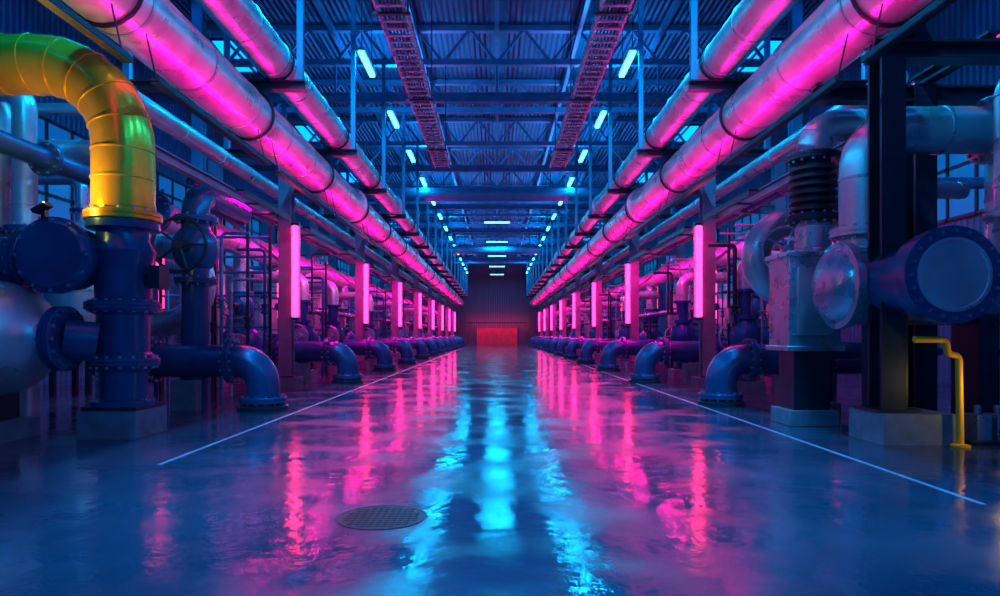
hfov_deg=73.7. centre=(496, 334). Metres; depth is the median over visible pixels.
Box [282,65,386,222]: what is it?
frame
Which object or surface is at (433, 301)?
tube light
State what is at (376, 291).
instrument pipework
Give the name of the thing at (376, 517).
manhole cover
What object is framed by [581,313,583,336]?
pump
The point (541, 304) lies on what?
column
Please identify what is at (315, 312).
pipe
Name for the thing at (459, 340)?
pipe
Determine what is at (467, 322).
lamp
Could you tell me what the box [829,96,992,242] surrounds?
insulated pipe
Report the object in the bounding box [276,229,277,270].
window
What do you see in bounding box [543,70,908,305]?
pipe
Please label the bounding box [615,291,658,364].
pipe
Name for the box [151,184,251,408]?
valve
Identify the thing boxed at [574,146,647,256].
frame
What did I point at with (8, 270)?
pipe
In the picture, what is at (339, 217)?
uplight
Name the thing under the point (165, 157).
beam
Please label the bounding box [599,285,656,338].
pipes
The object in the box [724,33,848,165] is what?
uplight
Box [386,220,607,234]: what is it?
roof truss
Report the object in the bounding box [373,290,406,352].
instrument pipework
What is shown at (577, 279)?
column
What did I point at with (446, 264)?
frame
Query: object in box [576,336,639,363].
pipe
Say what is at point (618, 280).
window
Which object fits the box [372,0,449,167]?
cable tray
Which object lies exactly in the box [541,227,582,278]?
frame
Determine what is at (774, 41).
window
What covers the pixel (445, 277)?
frame
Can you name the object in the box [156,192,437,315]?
pipe
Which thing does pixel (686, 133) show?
window
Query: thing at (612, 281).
column
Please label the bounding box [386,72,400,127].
ceiling light
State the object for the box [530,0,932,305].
pipe
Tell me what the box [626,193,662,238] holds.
bracket
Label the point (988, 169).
riser pipe
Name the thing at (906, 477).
floor line
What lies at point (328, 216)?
frame
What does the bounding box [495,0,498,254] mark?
ridge beam
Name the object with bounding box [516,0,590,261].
purlin
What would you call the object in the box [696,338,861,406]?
pipe
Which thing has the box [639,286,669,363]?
pump
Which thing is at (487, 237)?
roof truss
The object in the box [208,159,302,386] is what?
column
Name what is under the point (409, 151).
ceiling light
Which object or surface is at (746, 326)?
pipe
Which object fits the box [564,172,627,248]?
frame
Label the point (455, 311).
tube light
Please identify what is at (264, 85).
frame
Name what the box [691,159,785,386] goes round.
column
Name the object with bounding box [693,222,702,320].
tube light
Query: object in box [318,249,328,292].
window
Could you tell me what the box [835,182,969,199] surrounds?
riser pipe
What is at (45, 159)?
pipe
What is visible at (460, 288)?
frame
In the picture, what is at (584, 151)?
ceiling light
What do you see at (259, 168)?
cross beam
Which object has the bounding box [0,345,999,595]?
floor
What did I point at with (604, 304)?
pipe
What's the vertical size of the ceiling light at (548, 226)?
1.615 m
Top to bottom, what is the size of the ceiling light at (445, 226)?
1.615 m
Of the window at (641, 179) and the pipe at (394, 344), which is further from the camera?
the window at (641, 179)
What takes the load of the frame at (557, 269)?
hanging from the roof truss at (448, 254)
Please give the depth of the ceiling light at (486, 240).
60.88 m
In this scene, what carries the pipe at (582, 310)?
on the floor
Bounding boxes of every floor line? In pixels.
[157,345,469,464]
[538,349,984,503]
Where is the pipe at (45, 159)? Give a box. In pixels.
[0,130,89,185]
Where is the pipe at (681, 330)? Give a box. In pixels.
[664,272,726,377]
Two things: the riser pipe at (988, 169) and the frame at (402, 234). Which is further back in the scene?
the frame at (402, 234)
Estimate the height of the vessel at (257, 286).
5.758 m
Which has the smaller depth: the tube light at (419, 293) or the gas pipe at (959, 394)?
the gas pipe at (959, 394)
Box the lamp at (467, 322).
[467,322,526,322]
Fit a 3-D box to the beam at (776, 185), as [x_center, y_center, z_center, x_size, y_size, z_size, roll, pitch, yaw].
[6.450,-3.450,54.500,0.160,0.220,85.000,0,0,0]
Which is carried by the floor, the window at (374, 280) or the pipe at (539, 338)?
the pipe at (539, 338)
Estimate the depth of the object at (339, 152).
19.43 m
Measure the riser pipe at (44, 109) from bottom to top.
6.033 m
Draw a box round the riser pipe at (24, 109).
[0,95,38,415]
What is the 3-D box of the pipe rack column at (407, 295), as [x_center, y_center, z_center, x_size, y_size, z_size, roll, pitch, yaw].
[-7.250,-1.840,61.650,2.850,6.680,0.750,0,0,0]
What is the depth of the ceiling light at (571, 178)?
36.90 m
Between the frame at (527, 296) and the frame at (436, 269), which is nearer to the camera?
the frame at (436, 269)
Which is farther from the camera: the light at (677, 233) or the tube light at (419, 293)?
the tube light at (419, 293)
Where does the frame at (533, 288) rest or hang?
hanging from the roof truss at (487, 237)
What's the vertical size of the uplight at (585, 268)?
0.727 m
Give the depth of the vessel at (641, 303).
51.20 m
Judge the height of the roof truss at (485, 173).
1.460 m
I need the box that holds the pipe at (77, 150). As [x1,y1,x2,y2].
[38,139,156,396]
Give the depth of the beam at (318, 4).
26.28 m
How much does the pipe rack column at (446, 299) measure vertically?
6.680 m
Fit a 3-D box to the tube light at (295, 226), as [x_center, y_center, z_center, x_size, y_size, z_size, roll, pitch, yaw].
[-5.910,-1.850,19.410,0.320,2.900,0.210,0,0,0]
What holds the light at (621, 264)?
attached to the beam at (776, 185)
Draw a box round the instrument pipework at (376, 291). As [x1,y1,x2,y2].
[337,282,388,356]
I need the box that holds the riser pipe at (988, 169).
[983,164,992,243]
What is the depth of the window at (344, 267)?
60.55 m
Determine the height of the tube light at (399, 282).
2.900 m
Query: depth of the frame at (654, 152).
19.43 m
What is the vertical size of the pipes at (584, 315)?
4.426 m
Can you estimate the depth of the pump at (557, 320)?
89.77 m
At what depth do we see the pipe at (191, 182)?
26.44 m
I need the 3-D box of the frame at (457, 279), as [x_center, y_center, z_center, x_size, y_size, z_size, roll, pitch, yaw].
[-6.200,-7.073,72.000,4.200,5.854,0.220,0,0,0]
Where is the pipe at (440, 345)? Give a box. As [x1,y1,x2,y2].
[422,336,446,352]
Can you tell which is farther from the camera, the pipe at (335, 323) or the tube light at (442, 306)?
the tube light at (442, 306)
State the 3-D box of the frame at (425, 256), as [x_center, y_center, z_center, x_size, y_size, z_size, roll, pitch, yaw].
[-6.200,-7.073,45.750,4.200,5.854,0.220,0,0,0]
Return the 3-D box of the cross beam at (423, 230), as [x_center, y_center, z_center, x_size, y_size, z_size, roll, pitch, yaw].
[0.000,-9.415,56.250,28.000,1.570,0.250,0,0,0]
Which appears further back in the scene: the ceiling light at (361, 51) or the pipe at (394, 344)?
the pipe at (394, 344)
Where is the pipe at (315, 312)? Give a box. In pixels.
[274,303,444,339]
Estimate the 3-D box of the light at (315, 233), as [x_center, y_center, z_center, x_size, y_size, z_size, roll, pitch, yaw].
[-6.095,-3.263,22.125,0.710,0.165,3.400,0,0,0]
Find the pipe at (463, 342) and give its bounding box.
[442,336,465,345]
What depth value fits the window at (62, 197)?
21.15 m
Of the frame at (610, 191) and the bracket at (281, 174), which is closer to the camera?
the bracket at (281, 174)
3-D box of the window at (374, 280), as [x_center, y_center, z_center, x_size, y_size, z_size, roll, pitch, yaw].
[-13.932,-5.100,76.600,0.085,3.200,5.100,0,0,0]
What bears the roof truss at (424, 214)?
attached to the wall at (16, 16)
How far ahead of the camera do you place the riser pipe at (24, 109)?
11.85 m
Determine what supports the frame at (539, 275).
hanging from the roof truss at (388, 221)
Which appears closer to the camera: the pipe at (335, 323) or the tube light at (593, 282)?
the pipe at (335, 323)
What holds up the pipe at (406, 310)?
on the floor
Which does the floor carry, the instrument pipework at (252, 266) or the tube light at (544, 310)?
the instrument pipework at (252, 266)
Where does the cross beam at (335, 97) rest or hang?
attached to the wall at (16, 16)
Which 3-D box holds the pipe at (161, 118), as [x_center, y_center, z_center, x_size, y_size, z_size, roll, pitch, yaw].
[-6.900,-4.450,54.250,0.428,0.428,85.500,0,0,0]
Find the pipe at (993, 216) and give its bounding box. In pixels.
[982,80,999,253]
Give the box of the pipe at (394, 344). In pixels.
[354,336,416,363]
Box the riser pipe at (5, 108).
[0,102,10,236]
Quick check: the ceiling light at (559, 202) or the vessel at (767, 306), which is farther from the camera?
the ceiling light at (559, 202)
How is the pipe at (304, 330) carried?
on the floor
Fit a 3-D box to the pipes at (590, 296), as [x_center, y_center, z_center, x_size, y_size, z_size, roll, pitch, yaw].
[7.617,-0.713,45.913,3.435,4.426,0.944,0,0,0]
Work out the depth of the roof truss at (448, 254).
87.69 m
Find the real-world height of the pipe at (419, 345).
1.430 m
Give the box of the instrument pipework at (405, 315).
[391,298,413,337]
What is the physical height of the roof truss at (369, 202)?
1.460 m
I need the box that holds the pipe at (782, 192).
[549,184,792,308]
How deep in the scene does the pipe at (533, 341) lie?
82.80 m
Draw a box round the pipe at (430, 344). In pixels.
[413,336,438,355]
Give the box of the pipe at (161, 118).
[138,91,450,305]
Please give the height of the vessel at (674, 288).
5.758 m
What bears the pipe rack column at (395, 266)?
on the floor
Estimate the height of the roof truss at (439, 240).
1.460 m
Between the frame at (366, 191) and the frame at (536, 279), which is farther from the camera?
the frame at (536, 279)
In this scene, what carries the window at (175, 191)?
in the wall at (16, 16)
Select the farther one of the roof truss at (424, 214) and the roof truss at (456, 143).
the roof truss at (424, 214)
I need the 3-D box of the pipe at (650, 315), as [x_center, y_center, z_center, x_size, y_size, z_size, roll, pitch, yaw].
[7.350,0.203,59.200,0.288,2.594,73.600,0,0,0]
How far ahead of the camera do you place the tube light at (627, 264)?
29.85 m
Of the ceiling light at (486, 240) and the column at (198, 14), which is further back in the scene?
the ceiling light at (486, 240)
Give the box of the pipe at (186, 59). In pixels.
[61,0,463,305]
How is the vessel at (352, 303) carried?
on the floor
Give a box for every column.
[192,0,205,171]
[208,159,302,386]
[309,220,369,368]
[329,158,335,269]
[369,256,400,359]
[379,210,383,330]
[387,268,418,353]
[405,279,431,350]
[419,288,441,336]
[435,296,448,336]
[436,298,453,335]
[540,298,557,335]
[545,296,558,336]
[552,288,574,336]
[562,279,588,350]
[575,268,606,353]
[592,256,624,359]
[610,210,614,330]
[624,220,684,368]
[658,158,664,334]
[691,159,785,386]
[788,0,801,250]
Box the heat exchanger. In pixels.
[811,225,999,432]
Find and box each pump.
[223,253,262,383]
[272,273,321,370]
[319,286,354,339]
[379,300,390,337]
[409,307,413,335]
[423,316,426,332]
[435,316,437,334]
[556,316,558,334]
[567,316,570,333]
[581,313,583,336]
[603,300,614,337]
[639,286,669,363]
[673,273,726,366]
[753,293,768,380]
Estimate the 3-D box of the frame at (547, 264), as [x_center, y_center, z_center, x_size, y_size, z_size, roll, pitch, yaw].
[6.200,-7.073,56.250,4.200,5.854,0.220,0,0,0]
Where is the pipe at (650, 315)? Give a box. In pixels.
[549,303,719,339]
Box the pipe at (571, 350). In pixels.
[563,336,614,358]
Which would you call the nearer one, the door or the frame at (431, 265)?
the frame at (431, 265)
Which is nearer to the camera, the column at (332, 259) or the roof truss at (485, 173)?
the column at (332, 259)
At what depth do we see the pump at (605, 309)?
48.38 m
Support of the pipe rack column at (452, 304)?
on the floor
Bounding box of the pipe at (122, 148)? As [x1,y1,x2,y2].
[0,33,162,225]
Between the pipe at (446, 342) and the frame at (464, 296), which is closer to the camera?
the pipe at (446, 342)
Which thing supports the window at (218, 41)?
attached to the ceiling
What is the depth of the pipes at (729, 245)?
17.35 m
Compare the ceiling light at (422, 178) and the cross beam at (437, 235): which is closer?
the ceiling light at (422, 178)
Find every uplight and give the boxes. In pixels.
[37,0,132,62]
[145,33,269,165]
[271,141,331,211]
[331,193,367,238]
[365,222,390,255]
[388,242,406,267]
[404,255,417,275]
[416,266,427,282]
[566,266,577,282]
[576,255,589,275]
[587,242,605,267]
[603,222,628,255]
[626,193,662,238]
[662,141,722,211]
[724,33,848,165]
[861,0,956,62]
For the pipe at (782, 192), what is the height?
0.242 m
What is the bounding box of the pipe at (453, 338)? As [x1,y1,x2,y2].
[436,336,459,347]
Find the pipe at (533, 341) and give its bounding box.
[530,336,551,346]
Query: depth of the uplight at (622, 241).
26.85 m
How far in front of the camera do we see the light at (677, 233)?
21.93 m
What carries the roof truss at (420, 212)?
attached to the wall at (16, 16)
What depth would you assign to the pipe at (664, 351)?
20.72 m
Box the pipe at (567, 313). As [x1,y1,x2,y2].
[560,312,571,347]
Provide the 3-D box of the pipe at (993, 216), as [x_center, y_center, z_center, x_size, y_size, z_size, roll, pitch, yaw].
[8.025,-2.397,8.900,2.950,2.594,0.600,0,0,0]
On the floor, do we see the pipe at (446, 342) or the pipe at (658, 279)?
the pipe at (446, 342)
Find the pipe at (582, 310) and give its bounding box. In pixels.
[571,308,589,337]
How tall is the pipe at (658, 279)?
1.000 m
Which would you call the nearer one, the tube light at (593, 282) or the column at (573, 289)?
the tube light at (593, 282)
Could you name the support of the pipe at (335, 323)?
on the floor
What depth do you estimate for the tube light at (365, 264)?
29.85 m
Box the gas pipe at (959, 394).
[912,336,970,447]
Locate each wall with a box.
[0,0,403,383]
[404,261,589,344]
[590,0,999,383]
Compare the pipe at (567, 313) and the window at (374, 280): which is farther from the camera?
the window at (374, 280)
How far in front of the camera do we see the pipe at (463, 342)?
89.77 m
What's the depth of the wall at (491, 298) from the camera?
100.00 m
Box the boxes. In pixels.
[964,405,999,444]
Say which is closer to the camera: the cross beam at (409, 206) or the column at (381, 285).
the cross beam at (409, 206)
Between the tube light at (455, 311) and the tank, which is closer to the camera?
the tank
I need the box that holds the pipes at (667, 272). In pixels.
[653,258,732,374]
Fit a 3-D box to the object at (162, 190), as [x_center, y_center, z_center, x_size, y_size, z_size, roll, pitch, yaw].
[-8.950,-1.200,17.740,0.176,5.400,0.260,0,0,0]
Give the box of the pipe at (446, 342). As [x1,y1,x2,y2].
[422,336,451,350]
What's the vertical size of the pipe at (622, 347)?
1.430 m
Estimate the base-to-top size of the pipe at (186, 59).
1.260 m
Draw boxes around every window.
[38,116,89,221]
[156,171,190,207]
[209,37,257,73]
[223,217,259,270]
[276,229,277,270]
[294,124,318,140]
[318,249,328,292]
[337,258,349,290]
[340,172,358,183]
[371,277,378,301]
[615,277,622,301]
[635,172,653,183]
[644,258,656,290]
[665,249,675,292]
[675,124,699,140]
[734,204,770,265]
[736,37,784,73]
[937,154,983,224]
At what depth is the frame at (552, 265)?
50.94 m
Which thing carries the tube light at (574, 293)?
attached to the column at (577, 279)
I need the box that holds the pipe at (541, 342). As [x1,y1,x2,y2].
[537,336,548,349]
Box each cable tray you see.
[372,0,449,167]
[550,0,633,167]
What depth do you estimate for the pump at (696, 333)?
27.63 m
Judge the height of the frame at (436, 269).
5.854 m
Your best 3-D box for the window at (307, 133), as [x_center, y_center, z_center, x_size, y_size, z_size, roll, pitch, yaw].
[-10.500,-11.432,37.900,2.600,0.105,3.400,0,0,0]
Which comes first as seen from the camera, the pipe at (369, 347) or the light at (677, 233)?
the light at (677, 233)
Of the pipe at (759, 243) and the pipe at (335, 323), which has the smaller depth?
the pipe at (759, 243)
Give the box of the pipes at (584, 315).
[568,300,589,337]
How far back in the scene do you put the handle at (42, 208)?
9.28 m
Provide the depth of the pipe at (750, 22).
15.34 m
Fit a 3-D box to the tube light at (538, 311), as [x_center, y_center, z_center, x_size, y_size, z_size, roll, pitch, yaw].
[5.910,-1.850,92.910,0.320,2.900,0.210,0,0,0]
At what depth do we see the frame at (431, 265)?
50.94 m
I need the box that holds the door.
[477,328,516,344]
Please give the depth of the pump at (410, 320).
62.14 m
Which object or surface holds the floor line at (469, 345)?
on the floor
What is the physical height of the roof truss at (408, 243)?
1.460 m
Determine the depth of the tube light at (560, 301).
61.32 m
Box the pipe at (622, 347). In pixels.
[596,337,669,370]
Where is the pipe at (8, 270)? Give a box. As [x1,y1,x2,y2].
[0,228,43,293]
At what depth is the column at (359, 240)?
29.95 m
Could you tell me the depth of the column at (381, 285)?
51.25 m
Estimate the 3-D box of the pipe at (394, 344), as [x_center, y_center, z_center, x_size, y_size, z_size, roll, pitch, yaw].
[-6.100,0.785,34.800,3.800,1.430,1.000,0,0,0]
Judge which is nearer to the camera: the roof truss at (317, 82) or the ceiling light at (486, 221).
the roof truss at (317, 82)
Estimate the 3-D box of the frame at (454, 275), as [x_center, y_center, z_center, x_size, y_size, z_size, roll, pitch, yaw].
[-6.200,-7.073,66.750,4.200,5.854,0.220,0,0,0]
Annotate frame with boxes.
[68,0,143,27]
[122,0,306,140]
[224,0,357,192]
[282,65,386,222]
[319,113,405,242]
[346,146,419,256]
[366,172,429,248]
[381,201,436,274]
[393,210,443,280]
[402,216,447,285]
[411,227,452,278]
[419,235,455,293]
[423,242,458,296]
[428,254,461,298]
[433,254,463,300]
[436,269,465,302]
[440,263,467,302]
[526,263,553,302]
[528,269,557,302]
[530,254,560,300]
[532,254,565,298]
[535,242,570,296]
[538,235,574,293]
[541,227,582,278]
[546,216,591,285]
[550,210,600,280]
[557,201,612,274]
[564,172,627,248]
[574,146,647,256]
[588,113,674,242]
[607,65,711,222]
[636,0,769,192]
[687,0,867,140]
[809,0,999,444]
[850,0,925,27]
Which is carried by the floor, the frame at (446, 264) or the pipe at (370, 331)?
the pipe at (370, 331)
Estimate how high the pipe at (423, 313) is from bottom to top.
3.714 m
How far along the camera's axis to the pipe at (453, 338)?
75.91 m
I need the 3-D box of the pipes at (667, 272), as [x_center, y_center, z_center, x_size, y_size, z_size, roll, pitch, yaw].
[7.617,-0.713,24.913,3.435,4.426,0.944,0,0,0]
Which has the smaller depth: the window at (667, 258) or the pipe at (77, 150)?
the pipe at (77, 150)
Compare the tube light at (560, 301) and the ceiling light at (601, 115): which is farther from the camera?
the tube light at (560, 301)
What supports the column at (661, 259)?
on the floor
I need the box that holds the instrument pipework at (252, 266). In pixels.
[250,253,330,374]
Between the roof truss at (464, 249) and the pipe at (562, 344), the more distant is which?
the roof truss at (464, 249)
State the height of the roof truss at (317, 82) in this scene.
1.460 m
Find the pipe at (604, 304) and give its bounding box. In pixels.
[587,302,619,337]
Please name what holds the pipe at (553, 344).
on the floor
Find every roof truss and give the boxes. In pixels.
[118,25,861,66]
[185,79,808,113]
[231,118,762,146]
[271,147,722,164]
[297,172,696,187]
[314,185,679,203]
[345,211,648,226]
[368,235,625,242]
[384,243,609,253]
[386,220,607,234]
[404,236,589,244]
[406,210,587,216]
[419,254,574,262]
[448,254,545,256]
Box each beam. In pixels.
[142,65,811,103]
[155,144,444,306]
[248,146,745,171]
[305,201,688,209]
[340,217,653,232]
[368,235,625,245]
[386,254,607,260]
[549,142,845,306]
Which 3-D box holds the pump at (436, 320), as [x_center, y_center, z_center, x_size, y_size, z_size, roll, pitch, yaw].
[-8.501,-0.550,89.845,2.299,4.100,1.410,0,0,0]
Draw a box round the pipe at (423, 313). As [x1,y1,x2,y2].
[422,312,433,336]
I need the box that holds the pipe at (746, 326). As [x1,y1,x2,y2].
[718,251,780,392]
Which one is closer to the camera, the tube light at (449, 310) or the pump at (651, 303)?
the pump at (651, 303)
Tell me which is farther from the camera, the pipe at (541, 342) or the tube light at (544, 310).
the tube light at (544, 310)
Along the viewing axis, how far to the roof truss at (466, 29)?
24.63 m
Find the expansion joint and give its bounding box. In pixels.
[785,109,867,227]
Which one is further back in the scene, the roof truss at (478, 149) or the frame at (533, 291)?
the frame at (533, 291)
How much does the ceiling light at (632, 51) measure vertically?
1.615 m
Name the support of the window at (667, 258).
in the wall at (962, 18)
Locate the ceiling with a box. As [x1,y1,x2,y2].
[169,0,824,256]
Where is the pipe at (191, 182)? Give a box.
[186,177,444,308]
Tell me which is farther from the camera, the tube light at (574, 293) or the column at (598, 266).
the tube light at (574, 293)
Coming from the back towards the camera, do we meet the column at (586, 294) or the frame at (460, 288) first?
the frame at (460, 288)
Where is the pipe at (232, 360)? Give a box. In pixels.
[90,338,288,412]
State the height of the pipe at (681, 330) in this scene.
3.714 m
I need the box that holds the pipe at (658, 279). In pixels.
[556,203,837,315]
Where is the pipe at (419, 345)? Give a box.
[378,336,429,358]
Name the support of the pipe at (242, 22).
hanging from the frame at (366, 191)
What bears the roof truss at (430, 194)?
hanging from the ridge beam at (496, 1)
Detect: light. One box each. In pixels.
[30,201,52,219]
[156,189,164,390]
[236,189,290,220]
[291,222,300,320]
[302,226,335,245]
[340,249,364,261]
[356,2,376,76]
[363,262,368,325]
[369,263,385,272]
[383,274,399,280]
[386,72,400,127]
[398,281,401,327]
[405,148,416,161]
[418,292,421,329]
[419,176,427,186]
[431,174,436,204]
[432,299,434,330]
[441,304,443,330]
[443,211,448,230]
[448,308,450,331]
[454,311,455,331]
[484,202,509,222]
[486,240,507,241]
[488,242,505,256]
[538,311,539,331]
[543,308,545,331]
[545,211,550,230]
[550,304,552,330]
[557,174,562,204]
[559,299,561,330]
[566,176,574,186]
[572,292,575,329]
[577,148,588,161]
[592,281,595,327]
[593,75,607,127]
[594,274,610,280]
[608,263,624,272]
[617,5,637,76]
[625,262,630,325]
[629,249,653,261]
[658,226,691,245]
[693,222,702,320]
[703,189,757,220]
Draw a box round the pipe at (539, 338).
[533,336,557,347]
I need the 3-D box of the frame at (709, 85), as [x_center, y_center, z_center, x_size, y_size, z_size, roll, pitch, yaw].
[6.200,-7.073,14.250,4.200,5.854,0.220,0,0,0]
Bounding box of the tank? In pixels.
[0,281,99,443]
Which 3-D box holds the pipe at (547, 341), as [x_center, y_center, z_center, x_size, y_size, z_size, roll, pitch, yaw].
[6.050,0.785,62.400,3.800,1.430,1.000,0,0,0]
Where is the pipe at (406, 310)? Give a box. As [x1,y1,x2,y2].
[402,308,422,337]
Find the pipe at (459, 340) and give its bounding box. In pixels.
[454,336,462,346]
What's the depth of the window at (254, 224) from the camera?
37.72 m
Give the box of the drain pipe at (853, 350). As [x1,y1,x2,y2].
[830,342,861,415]
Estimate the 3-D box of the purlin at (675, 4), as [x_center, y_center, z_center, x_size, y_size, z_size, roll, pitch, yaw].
[6.000,-11.120,47.500,0.150,0.250,105.000,0,0,0]
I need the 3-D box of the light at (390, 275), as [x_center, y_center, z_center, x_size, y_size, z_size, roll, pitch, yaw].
[-6.095,-3.263,37.875,0.710,0.165,3.400,0,0,0]
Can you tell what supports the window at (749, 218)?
in the wall at (962, 18)
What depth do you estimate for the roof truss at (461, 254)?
92.87 m
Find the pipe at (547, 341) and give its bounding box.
[541,336,570,350]
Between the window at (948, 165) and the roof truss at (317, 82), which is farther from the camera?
the roof truss at (317, 82)
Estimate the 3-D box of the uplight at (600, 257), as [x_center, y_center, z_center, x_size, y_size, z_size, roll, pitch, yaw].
[4.851,-3.899,32.625,0.238,0.727,4.600,0,0,0]
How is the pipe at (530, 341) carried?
on the floor
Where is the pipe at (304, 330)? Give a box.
[254,271,317,378]
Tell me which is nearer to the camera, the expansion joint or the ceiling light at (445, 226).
the expansion joint
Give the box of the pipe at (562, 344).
[554,336,579,355]
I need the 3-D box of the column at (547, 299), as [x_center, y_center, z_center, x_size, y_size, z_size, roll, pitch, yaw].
[7.250,-1.840,82.650,2.850,6.680,0.750,0,0,0]
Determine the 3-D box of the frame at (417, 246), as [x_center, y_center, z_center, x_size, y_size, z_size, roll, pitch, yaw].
[-6.200,-7.073,40.500,4.200,5.854,0.220,0,0,0]
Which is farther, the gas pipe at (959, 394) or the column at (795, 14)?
the column at (795, 14)
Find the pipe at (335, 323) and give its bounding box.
[307,279,345,372]
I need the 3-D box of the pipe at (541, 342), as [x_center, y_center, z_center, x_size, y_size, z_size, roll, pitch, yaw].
[6.050,0.785,69.300,3.800,1.430,1.000,0,0,0]
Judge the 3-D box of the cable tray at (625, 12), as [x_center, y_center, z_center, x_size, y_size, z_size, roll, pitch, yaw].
[2.500,-8.447,15.750,0.800,3.205,23.500,0,0,0]
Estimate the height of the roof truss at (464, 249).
3.394 m
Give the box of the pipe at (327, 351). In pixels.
[251,337,363,383]
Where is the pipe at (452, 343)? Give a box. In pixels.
[444,336,455,349]
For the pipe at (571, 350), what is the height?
1.430 m
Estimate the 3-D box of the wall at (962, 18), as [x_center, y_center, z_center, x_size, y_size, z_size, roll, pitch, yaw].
[14.100,-5.000,47.500,0.200,13.000,105.000,0,0,0]
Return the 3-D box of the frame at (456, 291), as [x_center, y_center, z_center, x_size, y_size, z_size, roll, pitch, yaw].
[-6.200,-7.073,82.500,4.200,5.854,0.220,0,0,0]
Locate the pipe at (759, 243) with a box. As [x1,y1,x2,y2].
[741,208,837,401]
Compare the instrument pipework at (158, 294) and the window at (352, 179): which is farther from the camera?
the window at (352, 179)
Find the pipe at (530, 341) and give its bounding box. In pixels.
[528,336,550,345]
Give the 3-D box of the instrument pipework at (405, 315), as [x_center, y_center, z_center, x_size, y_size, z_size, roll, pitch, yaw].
[-7.900,-0.784,54.923,3.350,4.569,0.924,0,0,0]
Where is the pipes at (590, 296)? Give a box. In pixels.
[582,295,621,337]
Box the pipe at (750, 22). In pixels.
[528,0,798,295]
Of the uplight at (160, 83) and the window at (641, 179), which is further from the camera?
the window at (641, 179)
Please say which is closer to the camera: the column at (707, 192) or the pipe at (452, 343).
the column at (707, 192)
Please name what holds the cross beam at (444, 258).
hanging from the roof truss at (487, 237)
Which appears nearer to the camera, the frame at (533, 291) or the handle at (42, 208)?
the handle at (42, 208)
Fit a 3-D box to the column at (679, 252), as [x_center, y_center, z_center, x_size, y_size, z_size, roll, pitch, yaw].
[7.250,-1.840,30.150,2.850,6.680,0.750,0,0,0]
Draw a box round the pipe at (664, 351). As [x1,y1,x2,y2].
[628,337,726,383]
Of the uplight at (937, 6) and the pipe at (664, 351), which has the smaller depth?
the uplight at (937, 6)
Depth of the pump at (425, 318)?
75.97 m
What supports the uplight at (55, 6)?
hanging from the pipe at (186, 59)
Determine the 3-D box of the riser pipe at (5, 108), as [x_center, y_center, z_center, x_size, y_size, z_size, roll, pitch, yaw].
[-10.492,-1.586,12.300,3.416,6.171,0.832,0,0,0]
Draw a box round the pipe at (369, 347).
[320,337,396,370]
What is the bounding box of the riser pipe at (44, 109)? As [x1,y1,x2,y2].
[9,103,97,398]
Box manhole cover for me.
[336,505,426,529]
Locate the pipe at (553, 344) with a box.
[547,336,585,352]
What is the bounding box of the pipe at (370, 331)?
[339,292,378,364]
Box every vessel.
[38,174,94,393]
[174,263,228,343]
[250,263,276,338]
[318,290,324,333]
[347,301,354,333]
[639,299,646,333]
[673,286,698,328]
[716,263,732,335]
[765,303,768,318]
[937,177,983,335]
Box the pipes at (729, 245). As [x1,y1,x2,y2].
[707,224,836,392]
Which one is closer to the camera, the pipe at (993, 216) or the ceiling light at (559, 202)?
the pipe at (993, 216)
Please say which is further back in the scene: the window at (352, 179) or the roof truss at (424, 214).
the roof truss at (424, 214)
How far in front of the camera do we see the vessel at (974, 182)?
17.86 m
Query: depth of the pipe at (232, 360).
13.14 m
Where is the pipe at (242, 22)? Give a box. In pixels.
[195,0,465,295]
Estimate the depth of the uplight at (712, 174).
16.20 m
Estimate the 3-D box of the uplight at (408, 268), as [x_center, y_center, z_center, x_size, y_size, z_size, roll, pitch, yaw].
[-4.851,-3.899,37.875,0.238,0.727,4.600,0,0,0]
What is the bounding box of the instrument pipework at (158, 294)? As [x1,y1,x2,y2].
[154,212,275,395]
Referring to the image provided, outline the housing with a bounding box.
[765,225,844,426]
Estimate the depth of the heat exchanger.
9.42 m
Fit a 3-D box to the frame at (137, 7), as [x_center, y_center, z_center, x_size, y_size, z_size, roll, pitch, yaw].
[-6.200,-7.073,9.000,4.200,5.854,0.220,0,0,0]
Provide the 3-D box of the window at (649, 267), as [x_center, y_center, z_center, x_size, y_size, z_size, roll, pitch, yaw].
[13.932,-5.100,60.600,0.085,3.200,5.100,0,0,0]

